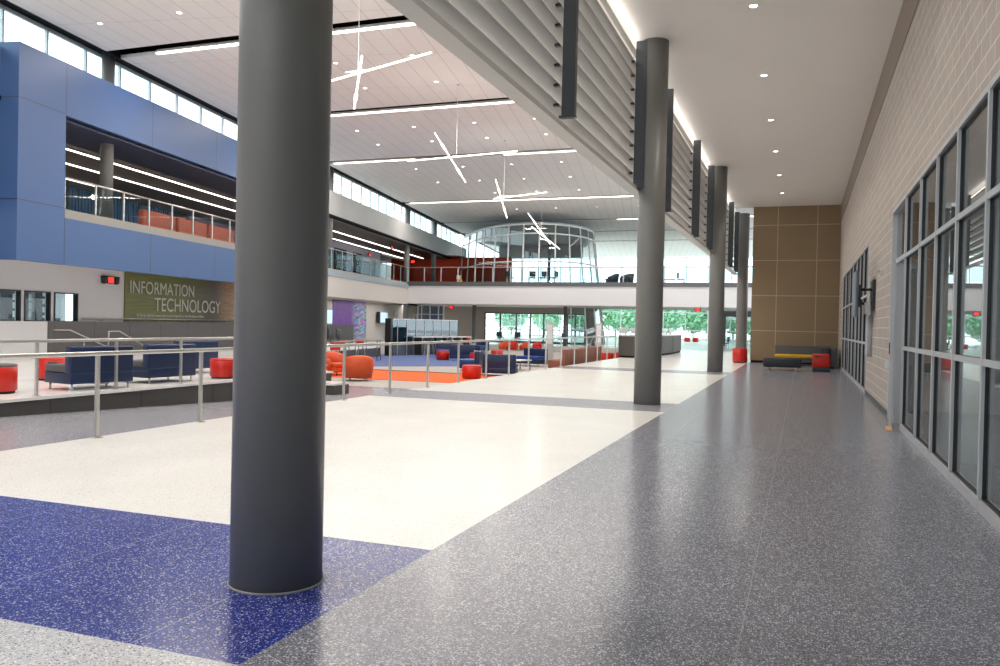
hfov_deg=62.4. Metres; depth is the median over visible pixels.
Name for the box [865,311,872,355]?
box
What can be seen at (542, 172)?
ceiling
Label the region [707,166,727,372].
column
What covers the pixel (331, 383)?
step
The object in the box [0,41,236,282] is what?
wall
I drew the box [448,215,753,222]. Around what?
strip light
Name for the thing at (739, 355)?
ottoman
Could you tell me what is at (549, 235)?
round column
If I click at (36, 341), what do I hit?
railing
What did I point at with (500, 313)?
window
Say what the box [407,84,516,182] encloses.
pendant light
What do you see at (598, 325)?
kiosk
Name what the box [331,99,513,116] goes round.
strip light
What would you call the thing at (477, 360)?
loveseat
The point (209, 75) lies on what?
ceiling
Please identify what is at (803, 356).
seat cushion
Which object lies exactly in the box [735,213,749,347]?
column
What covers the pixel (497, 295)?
wall
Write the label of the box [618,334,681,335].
countertop
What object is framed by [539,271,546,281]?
chair
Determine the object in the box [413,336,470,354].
table
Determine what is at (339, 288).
wall
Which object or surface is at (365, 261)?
wall
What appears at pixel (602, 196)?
strip light
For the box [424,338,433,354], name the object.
bar stool
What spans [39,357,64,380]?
ottoman
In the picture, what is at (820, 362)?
ottoman
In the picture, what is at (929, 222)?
window
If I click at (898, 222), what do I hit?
door
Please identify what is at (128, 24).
ceiling
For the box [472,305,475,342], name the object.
slim post
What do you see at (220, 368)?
ottoman
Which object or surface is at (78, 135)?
ceiling
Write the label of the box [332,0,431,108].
pendant light
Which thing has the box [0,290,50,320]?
window
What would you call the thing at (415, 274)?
wall
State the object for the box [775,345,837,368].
l-shaped sofa
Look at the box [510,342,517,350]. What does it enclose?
tub chair
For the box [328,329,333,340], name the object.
desktop monitor
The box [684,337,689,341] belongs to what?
ottoman
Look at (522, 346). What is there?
tub chair
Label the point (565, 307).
slim post
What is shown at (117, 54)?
trim
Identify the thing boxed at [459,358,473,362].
seat cushion
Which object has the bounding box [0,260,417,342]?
wall
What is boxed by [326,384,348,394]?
step
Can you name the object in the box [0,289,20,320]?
window
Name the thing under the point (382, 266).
wall
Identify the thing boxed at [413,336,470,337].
countertop
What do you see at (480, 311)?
wall
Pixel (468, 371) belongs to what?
ottoman
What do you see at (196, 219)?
wall
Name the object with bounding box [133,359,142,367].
seat cushion
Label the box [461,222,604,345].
glass wall
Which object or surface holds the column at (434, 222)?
on the floor at (328, 268)
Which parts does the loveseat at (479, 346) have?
seat, backrest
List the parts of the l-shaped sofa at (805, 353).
backrest, seat, armrest, return backrest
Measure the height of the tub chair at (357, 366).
0.820 m
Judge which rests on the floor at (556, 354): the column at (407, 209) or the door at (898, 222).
the column at (407, 209)
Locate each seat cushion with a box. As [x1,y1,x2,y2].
[45,363,64,372]
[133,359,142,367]
[331,362,341,366]
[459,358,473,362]
[474,345,485,347]
[516,355,544,359]
[775,354,811,358]
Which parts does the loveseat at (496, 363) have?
backrest, seat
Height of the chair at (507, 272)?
0.920 m
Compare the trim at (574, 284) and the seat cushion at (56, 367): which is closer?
the seat cushion at (56, 367)
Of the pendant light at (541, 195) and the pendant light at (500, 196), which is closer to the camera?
the pendant light at (500, 196)
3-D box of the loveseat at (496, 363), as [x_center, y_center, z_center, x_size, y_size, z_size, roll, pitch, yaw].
[0.015,1.157,29.726,1.200,0.800,0.810,1,1,8]
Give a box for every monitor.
[327,309,332,323]
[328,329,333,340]
[336,329,341,340]
[377,312,387,322]
[619,327,627,334]
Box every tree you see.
[494,314,529,333]
[531,314,556,334]
[535,314,562,329]
[569,309,598,331]
[598,309,618,335]
[611,309,635,333]
[662,310,684,333]
[681,310,701,337]
[687,310,729,333]
[726,317,747,339]
[732,317,750,337]
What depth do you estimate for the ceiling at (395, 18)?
26.78 m
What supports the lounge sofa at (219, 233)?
on the floor at (328, 268)
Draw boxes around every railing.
[0,336,616,438]
[0,337,233,396]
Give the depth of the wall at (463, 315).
70.58 m
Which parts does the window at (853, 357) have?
pane, pane, pane, pane, pane, pane, pane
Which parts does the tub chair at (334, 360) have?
seat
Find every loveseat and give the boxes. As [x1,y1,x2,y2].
[45,346,132,390]
[125,344,195,383]
[173,340,217,368]
[435,343,457,355]
[450,345,474,359]
[459,350,484,370]
[474,342,488,350]
[482,354,517,375]
[516,348,547,366]
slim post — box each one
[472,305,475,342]
[563,306,566,345]
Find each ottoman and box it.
[0,363,17,393]
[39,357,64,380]
[210,358,232,378]
[436,351,448,359]
[462,365,480,378]
[491,350,502,353]
[601,353,613,359]
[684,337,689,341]
[732,348,747,362]
[812,354,829,371]
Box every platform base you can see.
[0,373,330,416]
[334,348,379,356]
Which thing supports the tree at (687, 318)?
on the ground
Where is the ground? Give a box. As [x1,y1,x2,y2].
[486,330,749,340]
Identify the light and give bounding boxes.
[66,147,423,258]
[66,162,402,258]
[156,20,414,54]
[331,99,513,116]
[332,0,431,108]
[334,148,574,163]
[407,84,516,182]
[410,195,632,203]
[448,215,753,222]
[493,140,546,217]
[528,195,559,248]
[593,228,752,231]
[600,0,734,218]
[747,4,759,8]
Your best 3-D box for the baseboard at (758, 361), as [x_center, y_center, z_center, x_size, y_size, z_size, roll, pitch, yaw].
[13.401,1.354,37.696,3.740,0.100,0.040,1,1,20]
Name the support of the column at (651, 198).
on the floor at (774, 516)
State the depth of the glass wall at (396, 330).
46.78 m
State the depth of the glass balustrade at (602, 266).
57.92 m
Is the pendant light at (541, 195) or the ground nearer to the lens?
the pendant light at (541, 195)
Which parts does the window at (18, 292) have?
panel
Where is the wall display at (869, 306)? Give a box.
[852,270,875,316]
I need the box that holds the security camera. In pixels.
[873,270,882,275]
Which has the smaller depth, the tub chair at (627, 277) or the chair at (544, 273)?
the tub chair at (627, 277)
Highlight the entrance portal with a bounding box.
[723,311,750,345]
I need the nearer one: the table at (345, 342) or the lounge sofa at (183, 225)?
the lounge sofa at (183, 225)
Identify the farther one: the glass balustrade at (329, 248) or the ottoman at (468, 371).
the glass balustrade at (329, 248)
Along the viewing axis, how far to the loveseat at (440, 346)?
44.49 m
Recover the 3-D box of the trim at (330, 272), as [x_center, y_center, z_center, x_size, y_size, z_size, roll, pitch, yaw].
[-12.805,-3.491,51.871,8.700,0.330,20.600,1,1,10]
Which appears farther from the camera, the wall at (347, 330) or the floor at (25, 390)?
the wall at (347, 330)
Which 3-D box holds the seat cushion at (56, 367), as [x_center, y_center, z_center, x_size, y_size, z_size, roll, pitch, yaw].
[-7.796,0.643,15.562,0.610,0.140,1.250,2,1,30]
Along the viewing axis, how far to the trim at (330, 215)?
53.55 m
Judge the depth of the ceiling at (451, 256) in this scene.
73.18 m
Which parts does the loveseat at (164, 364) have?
seat, backrest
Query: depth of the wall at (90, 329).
29.30 m
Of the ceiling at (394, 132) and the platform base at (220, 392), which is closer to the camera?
the platform base at (220, 392)
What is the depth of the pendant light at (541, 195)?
53.96 m
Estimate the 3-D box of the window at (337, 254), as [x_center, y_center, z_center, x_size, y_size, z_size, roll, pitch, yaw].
[-10.846,-4.881,59.030,0.060,1.970,5.600,1,1,10]
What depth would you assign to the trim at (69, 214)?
27.83 m
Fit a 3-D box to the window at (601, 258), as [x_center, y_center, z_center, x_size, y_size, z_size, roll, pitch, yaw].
[15.792,-4.275,100.823,80.050,10.000,0.200,1,1,20]
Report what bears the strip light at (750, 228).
attached to the ceiling at (669, 234)
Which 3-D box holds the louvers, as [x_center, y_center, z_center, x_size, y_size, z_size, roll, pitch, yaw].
[3.434,-4.295,18.432,0.485,2.930,49.000,1,1,20]
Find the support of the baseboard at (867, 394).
attached to the wall at (950, 53)
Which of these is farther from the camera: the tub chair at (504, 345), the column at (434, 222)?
the column at (434, 222)
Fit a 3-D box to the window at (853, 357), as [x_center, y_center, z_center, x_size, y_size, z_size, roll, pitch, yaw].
[11.460,-0.383,26.817,0.070,3.740,13.558,1,1,20]
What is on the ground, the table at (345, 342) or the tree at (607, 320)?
the tree at (607, 320)
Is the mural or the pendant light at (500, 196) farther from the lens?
the mural
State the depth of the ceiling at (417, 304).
61.82 m
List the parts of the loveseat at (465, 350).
seat, backrest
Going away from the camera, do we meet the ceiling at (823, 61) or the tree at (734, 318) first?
the ceiling at (823, 61)
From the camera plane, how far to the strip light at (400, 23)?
24.27 m
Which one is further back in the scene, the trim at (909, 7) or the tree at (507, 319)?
the tree at (507, 319)
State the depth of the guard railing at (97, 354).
12.18 m
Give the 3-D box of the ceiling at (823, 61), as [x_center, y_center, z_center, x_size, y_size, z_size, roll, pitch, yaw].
[3.901,-5.773,12.555,5.190,0.120,54.300,1,1,20]
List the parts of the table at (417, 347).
leg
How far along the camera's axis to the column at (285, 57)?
4.64 m
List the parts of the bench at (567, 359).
seat, fluted backrest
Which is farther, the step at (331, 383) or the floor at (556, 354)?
the floor at (556, 354)
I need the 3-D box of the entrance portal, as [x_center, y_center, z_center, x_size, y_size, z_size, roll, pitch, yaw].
[23.313,-0.348,73.626,6.600,3.100,2.700,1,1,20]
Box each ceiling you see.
[7,0,402,50]
[65,143,446,262]
[66,120,235,196]
[121,15,569,252]
[121,25,506,117]
[330,103,571,160]
[330,151,630,201]
[399,303,750,310]
[405,196,753,222]
[443,217,753,232]
[448,255,464,257]
[464,229,752,242]
[481,239,752,256]
[606,0,902,208]
[952,109,999,207]
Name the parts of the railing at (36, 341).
post, post, rail, post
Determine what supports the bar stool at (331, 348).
on the floor at (556, 354)
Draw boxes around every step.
[326,381,349,385]
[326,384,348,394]
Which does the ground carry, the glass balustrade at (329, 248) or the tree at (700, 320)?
the tree at (700, 320)
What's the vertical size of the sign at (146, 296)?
2.000 m
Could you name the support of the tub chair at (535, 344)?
on the floor at (556, 354)
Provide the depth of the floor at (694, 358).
36.90 m
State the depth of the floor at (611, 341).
71.54 m
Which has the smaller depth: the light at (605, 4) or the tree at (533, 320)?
the light at (605, 4)
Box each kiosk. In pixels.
[542,322,553,364]
[596,323,601,352]
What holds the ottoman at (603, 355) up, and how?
on the floor at (556, 354)
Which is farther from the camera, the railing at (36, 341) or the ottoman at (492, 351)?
the ottoman at (492, 351)
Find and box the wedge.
[886,426,891,430]
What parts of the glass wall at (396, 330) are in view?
post, panel, panel, rail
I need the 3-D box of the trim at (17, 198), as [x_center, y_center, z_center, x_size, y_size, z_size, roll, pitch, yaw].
[-12.868,-3.636,23.178,0.007,0.028,1.860,1,1,10]
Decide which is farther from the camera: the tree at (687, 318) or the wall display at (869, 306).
the tree at (687, 318)
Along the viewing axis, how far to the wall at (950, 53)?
12.64 m
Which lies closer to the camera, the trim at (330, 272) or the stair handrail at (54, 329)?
the stair handrail at (54, 329)
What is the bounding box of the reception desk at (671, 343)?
[618,334,681,357]
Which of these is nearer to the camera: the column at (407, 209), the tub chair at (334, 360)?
the tub chair at (334, 360)
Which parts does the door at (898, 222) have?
pane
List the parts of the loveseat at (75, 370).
seat, backrest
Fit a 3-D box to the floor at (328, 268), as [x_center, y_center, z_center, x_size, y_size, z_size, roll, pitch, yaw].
[-15.513,-3.589,36.710,8.600,0.100,91.000,1,1,10]
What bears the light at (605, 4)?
attached to the louvers
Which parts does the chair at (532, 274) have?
backrest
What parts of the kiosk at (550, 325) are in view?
panel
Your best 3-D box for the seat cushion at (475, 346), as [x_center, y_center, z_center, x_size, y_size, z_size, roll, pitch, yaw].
[-1.457,0.859,53.707,0.610,0.140,1.180,1,1,-40]
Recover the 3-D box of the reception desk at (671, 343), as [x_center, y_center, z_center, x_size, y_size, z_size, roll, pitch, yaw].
[8.544,0.640,46.242,1.860,1.120,12.300,1,1,20]
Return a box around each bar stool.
[330,342,339,352]
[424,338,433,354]
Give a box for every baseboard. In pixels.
[751,360,811,363]
[865,390,886,415]
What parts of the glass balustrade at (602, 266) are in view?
handrail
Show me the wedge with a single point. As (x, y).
(888, 428)
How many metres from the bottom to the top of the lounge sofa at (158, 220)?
1.000 m
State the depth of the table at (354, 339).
38.92 m
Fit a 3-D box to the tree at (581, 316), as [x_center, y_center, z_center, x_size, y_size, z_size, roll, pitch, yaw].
[11.903,-2.106,116.090,4.030,5.148,5.487,1,1,-39]
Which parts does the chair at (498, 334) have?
backrest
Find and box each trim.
[0,0,461,233]
[0,96,451,258]
[3,0,464,234]
[17,198,64,208]
[19,96,65,113]
[65,209,234,249]
[328,269,407,287]
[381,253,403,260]
[407,282,751,286]
[841,0,919,220]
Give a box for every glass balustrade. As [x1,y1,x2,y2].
[65,177,235,241]
[329,248,407,280]
[407,266,751,282]
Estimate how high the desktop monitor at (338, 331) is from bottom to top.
0.500 m
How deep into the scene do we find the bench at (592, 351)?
38.46 m
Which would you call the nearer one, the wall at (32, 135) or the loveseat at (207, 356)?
the loveseat at (207, 356)
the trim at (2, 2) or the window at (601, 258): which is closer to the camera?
the trim at (2, 2)
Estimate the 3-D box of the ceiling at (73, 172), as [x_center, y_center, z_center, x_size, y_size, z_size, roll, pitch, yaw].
[-15.621,-6.587,36.706,8.250,0.150,91.000,1,1,10]
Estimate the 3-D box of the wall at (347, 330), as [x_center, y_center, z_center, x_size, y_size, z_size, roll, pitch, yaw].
[-9.616,0.319,49.717,0.100,1.600,4.200,1,1,10]
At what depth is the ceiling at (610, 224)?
69.81 m
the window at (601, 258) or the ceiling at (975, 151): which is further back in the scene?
the window at (601, 258)
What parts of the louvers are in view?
louvre blade, louvre blade, louvre blade, louvre blade, louvre blade, louvre blade, louvre blade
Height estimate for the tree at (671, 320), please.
5.905 m
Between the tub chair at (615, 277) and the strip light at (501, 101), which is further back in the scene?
the tub chair at (615, 277)
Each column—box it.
[99,52,114,218]
[227,0,332,595]
[328,167,333,267]
[403,206,410,318]
[431,219,436,281]
[547,234,550,281]
[633,37,668,405]
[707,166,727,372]
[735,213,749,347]
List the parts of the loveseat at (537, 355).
seat, backrest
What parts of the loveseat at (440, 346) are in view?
backrest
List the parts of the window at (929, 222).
pane, pane, pane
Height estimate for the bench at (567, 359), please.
0.900 m
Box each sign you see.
[101,276,119,284]
[124,271,233,322]
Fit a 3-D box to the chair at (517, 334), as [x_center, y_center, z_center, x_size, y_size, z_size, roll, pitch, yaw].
[1.317,0.380,63.956,0.480,0.920,0.510,1,1,-8]
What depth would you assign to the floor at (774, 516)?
6.08 m
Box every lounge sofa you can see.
[138,209,175,230]
[176,217,206,237]
[207,225,233,242]
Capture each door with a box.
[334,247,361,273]
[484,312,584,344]
[884,194,905,428]
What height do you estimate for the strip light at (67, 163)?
0.050 m
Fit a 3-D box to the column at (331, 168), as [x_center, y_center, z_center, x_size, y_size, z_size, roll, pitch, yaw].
[-9.708,-6.568,46.938,0.460,5.870,0.460,1,1,20]
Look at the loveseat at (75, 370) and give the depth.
15.10 m
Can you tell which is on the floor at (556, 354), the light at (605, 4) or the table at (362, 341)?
the table at (362, 341)
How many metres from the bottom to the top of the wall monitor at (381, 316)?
0.840 m
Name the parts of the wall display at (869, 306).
bracket arm, wall plate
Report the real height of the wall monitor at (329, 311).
0.960 m
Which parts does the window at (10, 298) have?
panel, frame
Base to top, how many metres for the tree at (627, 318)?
5.339 m
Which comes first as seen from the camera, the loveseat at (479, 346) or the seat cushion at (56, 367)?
the seat cushion at (56, 367)
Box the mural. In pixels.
[332,299,366,338]
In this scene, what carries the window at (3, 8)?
in the wall at (32, 135)
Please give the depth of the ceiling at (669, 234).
76.93 m
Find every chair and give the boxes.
[326,351,342,375]
[342,355,374,380]
[496,332,503,342]
[499,341,507,350]
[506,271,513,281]
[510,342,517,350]
[514,332,520,338]
[519,342,527,350]
[529,271,535,281]
[532,342,541,348]
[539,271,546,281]
[549,271,557,281]
[605,273,618,281]
[620,273,633,281]
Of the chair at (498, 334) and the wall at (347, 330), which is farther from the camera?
the chair at (498, 334)
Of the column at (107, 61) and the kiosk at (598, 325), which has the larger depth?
the kiosk at (598, 325)
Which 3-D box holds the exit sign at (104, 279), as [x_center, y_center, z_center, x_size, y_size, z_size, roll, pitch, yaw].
[-14.348,-1.937,30.375,0.243,0.297,0.945,1,1,10]
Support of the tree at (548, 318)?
on the ground
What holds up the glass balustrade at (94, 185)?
on the trim at (69, 214)
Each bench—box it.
[548,348,587,367]
[582,346,600,362]
[763,357,801,370]
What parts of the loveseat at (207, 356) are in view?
seat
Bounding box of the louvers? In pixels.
[385,0,739,274]
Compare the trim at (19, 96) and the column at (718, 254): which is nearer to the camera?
the trim at (19, 96)
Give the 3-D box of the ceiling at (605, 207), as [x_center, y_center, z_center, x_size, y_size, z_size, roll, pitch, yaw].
[12.406,-8.914,57.908,41.054,0.120,10.670,1,1,20]
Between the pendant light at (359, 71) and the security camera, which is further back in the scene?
the pendant light at (359, 71)
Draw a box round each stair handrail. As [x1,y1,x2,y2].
[54,329,105,345]
[108,331,142,345]
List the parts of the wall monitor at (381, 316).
panel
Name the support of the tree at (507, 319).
on the ground
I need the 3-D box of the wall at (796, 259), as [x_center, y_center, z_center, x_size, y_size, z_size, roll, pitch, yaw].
[13.610,-2.244,37.766,3.970,7.100,0.300,1,1,20]
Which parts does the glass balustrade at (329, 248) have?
handrail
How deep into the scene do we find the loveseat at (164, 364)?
17.01 m
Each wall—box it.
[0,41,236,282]
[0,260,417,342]
[0,321,233,353]
[65,187,390,278]
[66,118,466,256]
[186,216,234,242]
[327,325,353,342]
[328,276,407,303]
[332,241,379,276]
[385,318,457,355]
[391,257,511,281]
[407,286,751,307]
[419,306,471,339]
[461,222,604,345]
[472,307,596,344]
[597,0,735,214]
[750,205,840,359]
[837,0,999,409]
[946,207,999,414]
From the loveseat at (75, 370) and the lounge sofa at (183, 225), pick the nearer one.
the loveseat at (75, 370)
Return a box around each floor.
[0,346,381,402]
[0,361,999,665]
[328,268,406,283]
[331,345,561,388]
[364,335,726,352]
[568,341,750,371]
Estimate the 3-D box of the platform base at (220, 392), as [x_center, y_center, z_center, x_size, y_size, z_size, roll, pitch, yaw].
[-13.787,1.298,10.386,9.172,0.570,28.617,1,1,20]
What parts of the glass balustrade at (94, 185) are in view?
post, post, post, handrail, post, post, post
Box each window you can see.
[0,4,458,243]
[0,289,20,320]
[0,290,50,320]
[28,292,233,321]
[486,256,752,341]
[841,243,868,393]
[899,69,999,533]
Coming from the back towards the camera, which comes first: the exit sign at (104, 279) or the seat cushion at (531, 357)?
the seat cushion at (531, 357)
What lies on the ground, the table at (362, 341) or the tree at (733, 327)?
the tree at (733, 327)
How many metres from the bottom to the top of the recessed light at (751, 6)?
0.016 m
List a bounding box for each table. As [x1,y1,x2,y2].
[327,341,350,355]
[339,340,366,355]
[354,339,381,360]
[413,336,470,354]
[516,359,531,369]
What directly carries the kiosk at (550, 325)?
on the floor at (556, 354)
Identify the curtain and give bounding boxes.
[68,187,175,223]
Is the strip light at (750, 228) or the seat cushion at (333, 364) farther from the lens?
the strip light at (750, 228)
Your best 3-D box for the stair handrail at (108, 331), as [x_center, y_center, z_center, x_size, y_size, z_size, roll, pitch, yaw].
[-13.526,0.326,30.038,0.044,0.831,2.330,1,1,10]
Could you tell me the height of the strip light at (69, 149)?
0.050 m
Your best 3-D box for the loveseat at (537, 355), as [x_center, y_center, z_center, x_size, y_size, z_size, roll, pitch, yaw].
[1.446,1.100,37.393,1.200,0.800,0.810,2,1,35]
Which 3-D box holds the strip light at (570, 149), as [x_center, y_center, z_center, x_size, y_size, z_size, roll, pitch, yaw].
[0.576,-8.965,41.154,20.315,0.140,0.120,1,1,20]
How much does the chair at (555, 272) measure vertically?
0.920 m
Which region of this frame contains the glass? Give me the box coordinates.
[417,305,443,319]
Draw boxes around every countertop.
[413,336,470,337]
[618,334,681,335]
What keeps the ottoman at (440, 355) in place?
on the floor at (556, 354)
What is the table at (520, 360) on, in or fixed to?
on the floor at (556, 354)
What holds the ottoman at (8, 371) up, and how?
on the floor at (25, 390)
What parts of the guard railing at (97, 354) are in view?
post, post, rail, post, post, post, post, post, post, post, post, post, post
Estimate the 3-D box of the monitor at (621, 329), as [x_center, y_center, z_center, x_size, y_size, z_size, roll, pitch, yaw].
[6.222,-0.096,41.606,0.440,0.360,0.140,1,1,20]
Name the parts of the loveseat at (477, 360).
seat, backrest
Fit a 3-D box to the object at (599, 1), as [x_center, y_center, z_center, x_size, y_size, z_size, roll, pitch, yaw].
[2.086,-7.183,15.188,0.100,2.800,58.000,1,1,20]
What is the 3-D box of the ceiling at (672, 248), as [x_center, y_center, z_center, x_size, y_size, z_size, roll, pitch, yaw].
[20.396,-9.102,89.063,47.537,0.120,18.670,1,1,20]
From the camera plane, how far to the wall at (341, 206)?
54.85 m
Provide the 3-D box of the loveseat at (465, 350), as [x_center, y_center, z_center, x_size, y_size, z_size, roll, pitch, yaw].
[-1.853,0.985,41.171,1.200,0.800,0.810,1,1,5]

